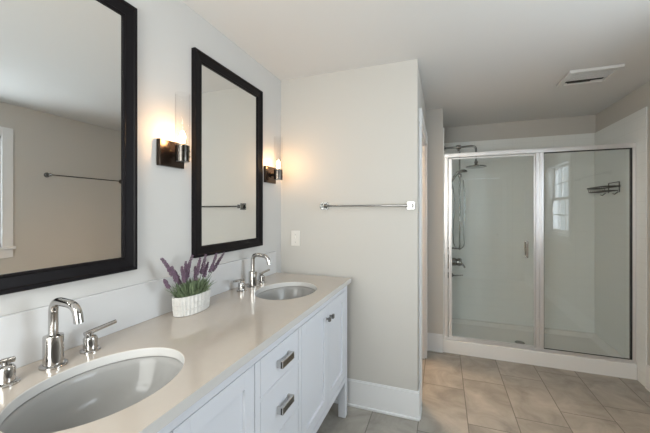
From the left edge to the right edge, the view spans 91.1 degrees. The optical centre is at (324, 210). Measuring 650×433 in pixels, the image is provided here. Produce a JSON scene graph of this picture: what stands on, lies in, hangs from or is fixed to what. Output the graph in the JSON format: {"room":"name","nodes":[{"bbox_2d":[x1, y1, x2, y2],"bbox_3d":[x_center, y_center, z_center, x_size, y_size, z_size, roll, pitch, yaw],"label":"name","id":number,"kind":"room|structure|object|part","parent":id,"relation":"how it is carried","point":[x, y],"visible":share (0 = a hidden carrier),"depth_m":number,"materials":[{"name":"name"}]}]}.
{"room":"bathroom","nodes":[
{"label":"bathroom","id":0,"kind":"room"},
{"bbox_2d":[0,0,280,315],"bbox_3d":[-0.540,0.191,2.172,0.120,2.440,4.940,0,0,20],"label":"wall","id":1,"kind":"structure","parent":0,"point":[167,30],"depth_m":1.49,"materials":[{"name":"grey paint"}]},
{"bbox_2d":[0,0,136,294],"bbox_3d":[-0.891,-0.295,1.009,0.027,1.068,0.645,0,0,20],"label":"wall mirror","id":2,"kind":"object","parent":1,"relation":"attached to","point":[68,68],"visible":1,"depth_m":1.07,"materials":[{"name":"black paint"}]},
{"bbox_2d":[0,251,275,368],"bbox_3d":[-0.718,0.385,1.489,0.019,0.162,1.965,0,0,20],"label":"backsplash","id":3,"kind":"structure","parent":1,"relation":"attached to","point":[21,333],"depth_m":1.20,"materials":[{"name":"grey stone"}]},
{"bbox_2d":[156,131,189,168],"bbox_3d":[-0.675,-0.370,1.470,0.112,0.332,0.145,0,0,20],"label":"wall sconce","id":4,"kind":"object","parent":1,"relation":"attached to","point":[171,154],"visible":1,"depth_m":1.44,"materials":[{"name":"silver metal"}]},
{"bbox_3d":[-0.718,-0.264,1.486,0.022,0.120,0.145,0,0,20],"label":"plate","id":5,"kind":"part","parent":4,"relation":"part of","materials":[{"name":"brown metal"}]},
{"bbox_3d":[-0.695,-0.264,1.478,0.030,0.040,0.040,0,0,20],"label":"arm","id":6,"kind":"part","parent":4,"relation":"part of","materials":[{"name":"brown metal"}]},
{"bbox_3d":[-0.653,-0.340,1.462,0.026,0.056,0.026,0,0,20],"label":"bulb","id":7,"kind":"part","parent":4,"relation":"part of","materials":[{"name":"white glass"}]},
{"bbox_2d":[191,47,262,257],"bbox_3d":[-0.554,-0.295,1.919,0.027,1.068,0.645,0,0,20],"label":"wall mirror","id":8,"kind":"object","parent":1,"relation":"attached to","point":[227,110],"visible":0.99,"depth_m":1.84,"materials":[{"name":"black paint"}]},
{"bbox_2d":[202,64,256,245],"bbox_3d":[-0.561,-0.295,1.922,0.008,0.956,0.533,0,0,20],"label":"mirror glass","id":9,"kind":"object","parent":8,"relation":"attached to","point":[229,108],"depth_m":1.88,"materials":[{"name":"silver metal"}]},
{"bbox_2d":[264,160,282,183],"bbox_3d":[-0.360,-0.370,2.321,0.112,0.332,0.145,0,0,20],"label":"wall sconce","id":10,"kind":"object","parent":1,"relation":"attached to","point":[271,174],"visible":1,"depth_m":2.30,"materials":[{"name":"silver metal"}]},
{"bbox_3d":[-0.403,-0.264,2.337,0.022,0.120,0.145,0,0,20],"label":"plate","id":11,"kind":"part","parent":10,"relation":"part of","materials":[{"name":"brown metal"}]},
{"bbox_2d":[281,59,419,420],"bbox_3d":[0.163,0.191,2.382,1.052,2.440,0.142,0,0,20],"label":"wall","id":12,"kind":"structure","parent":0,"point":[349,137],"depth_m":2.28,"materials":[{"name":"grey paint"}]},
{"bbox_2d":[291,231,299,245],"bbox_3d":[-0.230,0.211,2.467,0.072,0.118,0.016,0,0,20],"label":"light switch","id":13,"kind":"object","parent":12,"relation":"attached to","point":[295,235],"visible":1,"depth_m":2.47,"materials":[{"name":"white plastic"}]},
{"bbox_2d":[320,202,414,209],"bbox_3d":[0.281,-0.037,2.251,0.679,0.054,0.066,0,0,20],"label":"towel bar","id":14,"kind":"object","parent":12,"relation":"attached to","point":[324,205],"visible":1,"depth_m":2.23,"materials":[{"name":"grey metal"}]},
{"bbox_3d":[-0.012,-0.037,2.359,0.054,0.054,0.066,0,0,20],"label":"mounting post","id":15,"kind":"part","parent":14,"relation":"part of","materials":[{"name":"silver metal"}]},
{"bbox_3d":[0.574,-0.037,2.142,0.054,0.054,0.066,0,0,20],"label":"mounting post","id":16,"kind":"part","parent":14,"relation":"part of","materials":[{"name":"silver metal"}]},
{"bbox_2d":[181,0,649,127],"bbox_3d":[0.834,-1.079,1.664,3.050,0.100,4.940,0,0,20],"label":"ceiling","id":17,"kind":"structure","parent":0,"point":[480,61],"depth_m":1.97,"materials":[{"name":"white paint"}]},
{"bbox_2d":[557,64,624,86],"bbox_3d":[1.991,-1.018,2.414,0.320,0.021,0.290,0,0,20],"label":"ceiling vent","id":18,"kind":"object","parent":17,"relation":"in","point":[596,74],"visible":1,"depth_m":2.39,"materials":[{"name":"white paint"}]},
{"bbox_2d":[419,71,425,142],"bbox_3d":[0.791,0.191,2.779,0.120,2.440,1.038,0,0,20],"label":"wall","id":19,"kind":"structure","parent":0,"point":[421,96],"depth_m":2.56,"materials":[{"name":"grey paint"}]},
{"bbox_2d":[418,382,421,419],"bbox_3d":[0.656,1.313,2.219,0.030,0.195,0.133,0,0,20],"label":"baseboard","id":20,"kind":"structure","parent":19,"relation":"attached to","point":[419,386],"depth_m":2.24,"materials":[{"name":"white paint"}]},
{"bbox_2d":[419,108,427,405],"bbox_3d":[0.783,0.339,2.728,0.140,2.145,0.930,0,0,20],"label":"trim","id":21,"kind":"structure","parent":19,"relation":"attached to","point":[423,137],"depth_m":3.04,"materials":[{"name":"white paint"}]},
{"bbox_2d":[426,108,442,333],"bbox_3d":[0.638,0.191,3.453,1.200,2.440,0.120,0,0,20],"label":"wall","id":22,"kind":"structure","parent":0,"point":[434,117],"depth_m":3.21,"materials":[{"name":"grey paint"}]},
{"bbox_2d":[427,333,442,352],"bbox_3d":[1.107,1.321,3.208,0.147,0.180,0.030,0,0,20],"label":"baseboard","id":23,"kind":"structure","parent":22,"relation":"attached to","point":[434,341],"depth_m":3.20,"materials":[{"name":"white paint"}]},
{"bbox_2d":[316,351,649,432],"bbox_3d":[0.834,1.461,1.664,3.050,0.100,4.940,0,0,20],"label":"floor","id":24,"kind":"structure","parent":0,"point":[461,393],"depth_m":2.31,"materials":[{"name":"tile"}]},
{"bbox_2d":[157,286,346,432],"bbox_3d":[-0.438,0.954,1.396,0.606,0.915,1.935,0,0,20],"label":"vanity cabinet","id":25,"kind":"object","parent":24,"relation":"on","point":[291,385],"visible":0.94,"depth_m":1.35,"materials":[{"name":"white paint"}]},
{"bbox_2d":[0,272,350,432],"bbox_3d":[-0.442,0.481,1.398,0.599,0.030,1.985,0,0,20],"label":"countertop","id":26,"kind":"structure","parent":25,"relation":"on","point":[213,343],"depth_m":1.09,"materials":[{"name":"beige stone"}]},
{"bbox_2d":[0,297,116,388],"bbox_3d":[-0.774,0.361,0.944,0.160,0.208,0.386,0,0,20],"label":"faucet","id":27,"kind":"object","parent":26,"relation":"on","point":[52,342],"visible":1,"depth_m":0.94,"materials":[{"name":"silver metal"}]},
{"bbox_3d":[-0.868,0.400,0.828,0.017,0.026,0.102,0,0,16],"label":"lever","id":28,"kind":"part","parent":27,"relation":"part of","materials":[{"name":"silver metal"}]},
{"bbox_3d":[-0.860,0.434,0.859,0.058,0.062,0.058,0,0,20],"label":"handle","id":29,"kind":"part","parent":27,"relation":"part of","materials":[{"name":"silver metal"}]},
{"bbox_3d":[-0.818,0.415,0.960,0.068,0.100,0.068,0,0,20],"label":"spout","id":30,"kind":"part","parent":27,"relation":"part of","materials":[{"name":"silver metal"}]},
{"bbox_3d":[-0.764,0.316,0.941,0.139,0.118,0.024,0,0,20],"label":"spout","id":31,"kind":"part","parent":27,"relation":"part of","materials":[{"name":"silver metal"}]},
{"bbox_3d":[-0.783,0.434,1.065,0.058,0.062,0.058,0,0,20],"label":"handle","id":32,"kind":"part","parent":27,"relation":"part of","materials":[{"name":"silver metal"}]},
{"bbox_3d":[-0.769,0.400,1.094,0.017,0.026,0.102,0,0,24],"label":"lever","id":33,"kind":"part","parent":27,"relation":"part of","materials":[{"name":"silver metal"}]},
{"bbox_2d":[0,356,182,432],"bbox_3d":[-0.599,0.581,0.876,0.360,0.168,0.460,0,0,20],"label":"sink","id":34,"kind":"object","parent":26,"relation":"in","point":[92,395],"visible":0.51,"depth_m":0.98,"materials":[{"name":"grey ceramic"}]},
{"bbox_2d":[172,288,210,316],"bbox_3d":[-0.618,0.422,1.485,0.104,0.086,0.216,0,0,20],"label":"planter","id":35,"kind":"object","parent":26,"relation":"on","point":[185,306],"visible":0.88,"depth_m":1.42,"materials":[{"name":"white ceramic"}]},
{"bbox_2d":[160,252,224,297],"bbox_3d":[-0.592,0.296,1.523,0.170,0.197,0.425,0,0,20],"label":"lavender","id":36,"kind":"object","parent":35,"relation":"on","point":[194,287],"visible":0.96,"depth_m":1.46,"materials":[{"name":"purple plant"}]},
{"bbox_2d":[233,253,270,291],"bbox_3d":[-0.402,0.361,1.951,0.160,0.208,0.386,0,0,20],"label":"faucet","id":37,"kind":"object","parent":26,"relation":"on","point":[253,282],"visible":1,"depth_m":1.94,"materials":[{"name":"silver metal"}]},
{"bbox_3d":[-0.487,0.434,1.865,0.058,0.062,0.058,0,0,20],"label":"handle","id":38,"kind":"part","parent":37,"relation":"part of","materials":[{"name":"silver metal"}]},
{"bbox_3d":[-0.445,0.415,1.967,0.068,0.100,0.068,0,0,20],"label":"spout","id":39,"kind":"part","parent":37,"relation":"part of","materials":[{"name":"silver metal"}]},
{"bbox_3d":[-0.392,0.316,1.947,0.139,0.118,0.024,0,0,20],"label":"spout","id":40,"kind":"part","parent":37,"relation":"part of","materials":[{"name":"silver metal"}]},
{"bbox_3d":[-0.411,0.434,2.071,0.058,0.062,0.058,0,0,20],"label":"handle","id":41,"kind":"part","parent":37,"relation":"part of","materials":[{"name":"silver metal"}]},
{"bbox_2d":[256,286,315,299],"bbox_3d":[-0.226,0.581,1.885,0.360,0.168,0.460,0,0,20],"label":"sink","id":42,"kind":"object","parent":26,"relation":"in","point":[291,292],"visible":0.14,"depth_m":2.06,"materials":[{"name":"grey ceramic"}]},
{"bbox_3d":[-0.319,0.831,0.957,0.019,0.581,0.361,0,0,20],"label":"door","id":43,"kind":"part","parent":25,"relation":"part of","materials":[{"name":"white paint"}]},
{"bbox_3d":[-0.187,0.795,1.314,0.019,0.196,0.321,0,0,20],"label":"drawer","id":44,"kind":"part","parent":25,"relation":"part of","materials":[{"name":"white paint"}]},
{"bbox_3d":[-0.187,0.611,1.314,0.019,0.142,0.321,0,0,20],"label":"drawer","id":45,"kind":"part","parent":25,"relation":"part of","materials":[{"name":"white paint"}]},
{"bbox_3d":[-0.162,0.795,1.314,0.028,0.029,0.104,0,0,20],"label":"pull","id":46,"kind":"part","parent":25,"relation":"part of","materials":[{"name":"silver metal"}]},
{"bbox_3d":[-0.162,0.611,1.314,0.028,0.029,0.104,0,0,20],"label":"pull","id":47,"kind":"part","parent":25,"relation":"part of","materials":[{"name":"silver metal"}]},
{"bbox_3d":[-0.187,1.014,1.314,0.019,0.214,0.321,0,0,20],"label":"drawer","id":48,"kind":"part","parent":25,"relation":"part of","materials":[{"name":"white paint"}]},
{"bbox_3d":[-0.055,0.831,1.671,0.019,0.581,0.366,0,0,20],"label":"door","id":49,"kind":"part","parent":25,"relation":"part of","materials":[{"name":"white paint"}]},
{"bbox_3d":[0.068,0.831,2.005,0.019,0.581,0.341,0,0,20],"label":"door","id":50,"kind":"part","parent":25,"relation":"part of","materials":[{"name":"white paint"}]},
{"bbox_3d":[0.122,0.954,2.195,0.050,0.915,0.048,0,0,20],"label":"leg","id":51,"kind":"part","parent":25,"relation":"part of","materials":[{"name":"white paint"}]},
{"bbox_2d":[443,317,636,379],"bbox_3d":[2.029,1.345,3.295,1.518,0.132,0.789,0,0,20],"label":"shower pan","id":52,"kind":"object","parent":24,"relation":"on","point":[575,341],"visible":0.68,"depth_m":3.11,"materials":[{"name":"white plastic"}]},
{"bbox_2d":[444,143,635,363],"bbox_3d":[1.909,0.352,2.956,1.506,1.852,0.101,0,0,20],"label":"shower door frame","id":53,"kind":"structure","parent":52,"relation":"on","point":[538,345],"depth_m":2.92,"materials":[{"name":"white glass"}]},
{"bbox_3d":[1.589,0.366,3.072,0.745,1.786,0.024,0,0,20],"label":"shower door","id":54,"kind":"part","parent":53,"relation":"part of","materials":[{"name":"clear glass"}]},
{"bbox_3d":[1.875,0.356,2.969,0.024,0.164,0.101,0,0,20],"label":"door handle","id":55,"kind":"part","parent":53,"relation":"part of","materials":[{"name":"silver metal"}]},
{"bbox_3d":[1.971,0.365,2.932,0.062,1.799,0.042,0,0,20],"label":"post","id":56,"kind":"part","parent":53,"relation":"part of","materials":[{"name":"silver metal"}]},
{"bbox_3d":[1.909,-0.554,2.956,1.506,0.040,0.052,0,0,20],"label":"header rail","id":57,"kind":"part","parent":53,"relation":"part of","materials":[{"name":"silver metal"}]},
{"bbox_2d":[443,107,646,385],"bbox_3d":[2.014,0.288,3.240,1.529,2.245,0.924,0,0,20],"label":"shower surround","id":58,"kind":"object","parent":24,"relation":"on","point":[586,234],"visible":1,"depth_m":3.51,"materials":[{"name":"white plastic"}]},
{"bbox_3d":[1.321,0.221,3.557,0.010,2.110,0.788,0,0,20],"label":"panel","id":59,"kind":"part","parent":58,"relation":"part of","materials":[{"name":"white tile"}]},
{"bbox_2d":[448,254,465,268],"bbox_3d":[1.431,0.561,3.522,0.218,0.160,0.160,0,0,20],"label":"shower valve","id":60,"kind":"object","parent":58,"relation":"attached to","point":[455,261],"visible":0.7,"depth_m":3.48,"materials":[{"name":"grey metal"}]},
{"bbox_3d":[1.490,0.567,3.494,0.086,0.102,0.102,0,0,20],"label":"lever knob","id":61,"kind":"part","parent":60,"relation":"part of","materials":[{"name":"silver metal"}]},
{"bbox_2d":[448,152,466,249],"bbox_3d":[1.433,-0.110,3.498,0.238,1.082,0.088,0,0,20],"label":"shower","id":62,"kind":"object","parent":58,"relation":"attached to","point":[459,171],"visible":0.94,"depth_m":3.49,"materials":[{"name":"grey metal"}]},
{"bbox_2d":[444,145,486,168],"bbox_3d":[1.529,-0.600,3.486,0.427,0.258,0.206,0,0,20],"label":"shower","id":63,"kind":"object","parent":58,"relation":"attached to","point":[458,147],"visible":1,"depth_m":3.45,"materials":[{"name":"grey metal"}]},
{"bbox_3d":[1.487,-0.622,3.502,0.331,0.185,0.021,0,0,20],"label":"arm","id":64,"kind":"part","parent":63,"relation":"part of","materials":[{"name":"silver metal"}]},
{"bbox_3d":[2.168,0.238,3.670,1.518,2.145,0.010,0,0,20],"label":"panel","id":65,"kind":"part","parent":58,"relation":"part of","materials":[{"name":"white tile"}]},
{"bbox_2d":[587,181,620,195],"bbox_3d":[2.704,-0.212,3.115,0.134,0.122,0.413,0,0,20],"label":"shower caddy","id":66,"kind":"object","parent":58,"relation":"attached to","point":[619,185],"visible":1,"depth_m":3.05,"materials":[{"name":"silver metal"}]},
{"bbox_2d":[587,185,620,192],"bbox_3d":[2.704,-0.210,3.115,0.134,0.051,0.413,0,0,20],"label":"basket","id":67,"kind":"object","parent":66,"relation":"on","point":[609,186],"depth_m":3.06,"materials":[{"name":"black metal"}]},
{"bbox_3d":[2.727,0.288,2.977,0.010,2.245,0.924,0,0,20],"label":"panel","id":68,"kind":"part","parent":58,"relation":"part of","materials":[{"name":"white tile"}]},
{"bbox_2d":[444,115,595,142],"bbox_3d":[1.633,0.191,3.938,2.730,2.440,0.120,0,0,20],"label":"wall","id":69,"kind":"structure","parent":0,"point":[576,124],"depth_m":3.64,"materials":[{"name":"grey paint"}]},
{"bbox_2d":[596,81,649,365],"bbox_3d":[2.143,0.191,1.180,0.140,2.440,4.940,0,0,20],"label":"wall","id":70,"kind":"structure","parent":0,"point":[639,98],"depth_m":2.61,"materials":[{"name":"grey paint"}]},
{"bbox_2d":[645,364,649,391],"bbox_3d":[1.912,1.313,0.780,0.030,0.195,3.750,0,0,20],"label":"baseboard","id":71,"kind":"structure","parent":70,"relation":"attached to","point":[647,386],"depth_m":2.51,"materials":[{"name":"white paint"}]}
]}

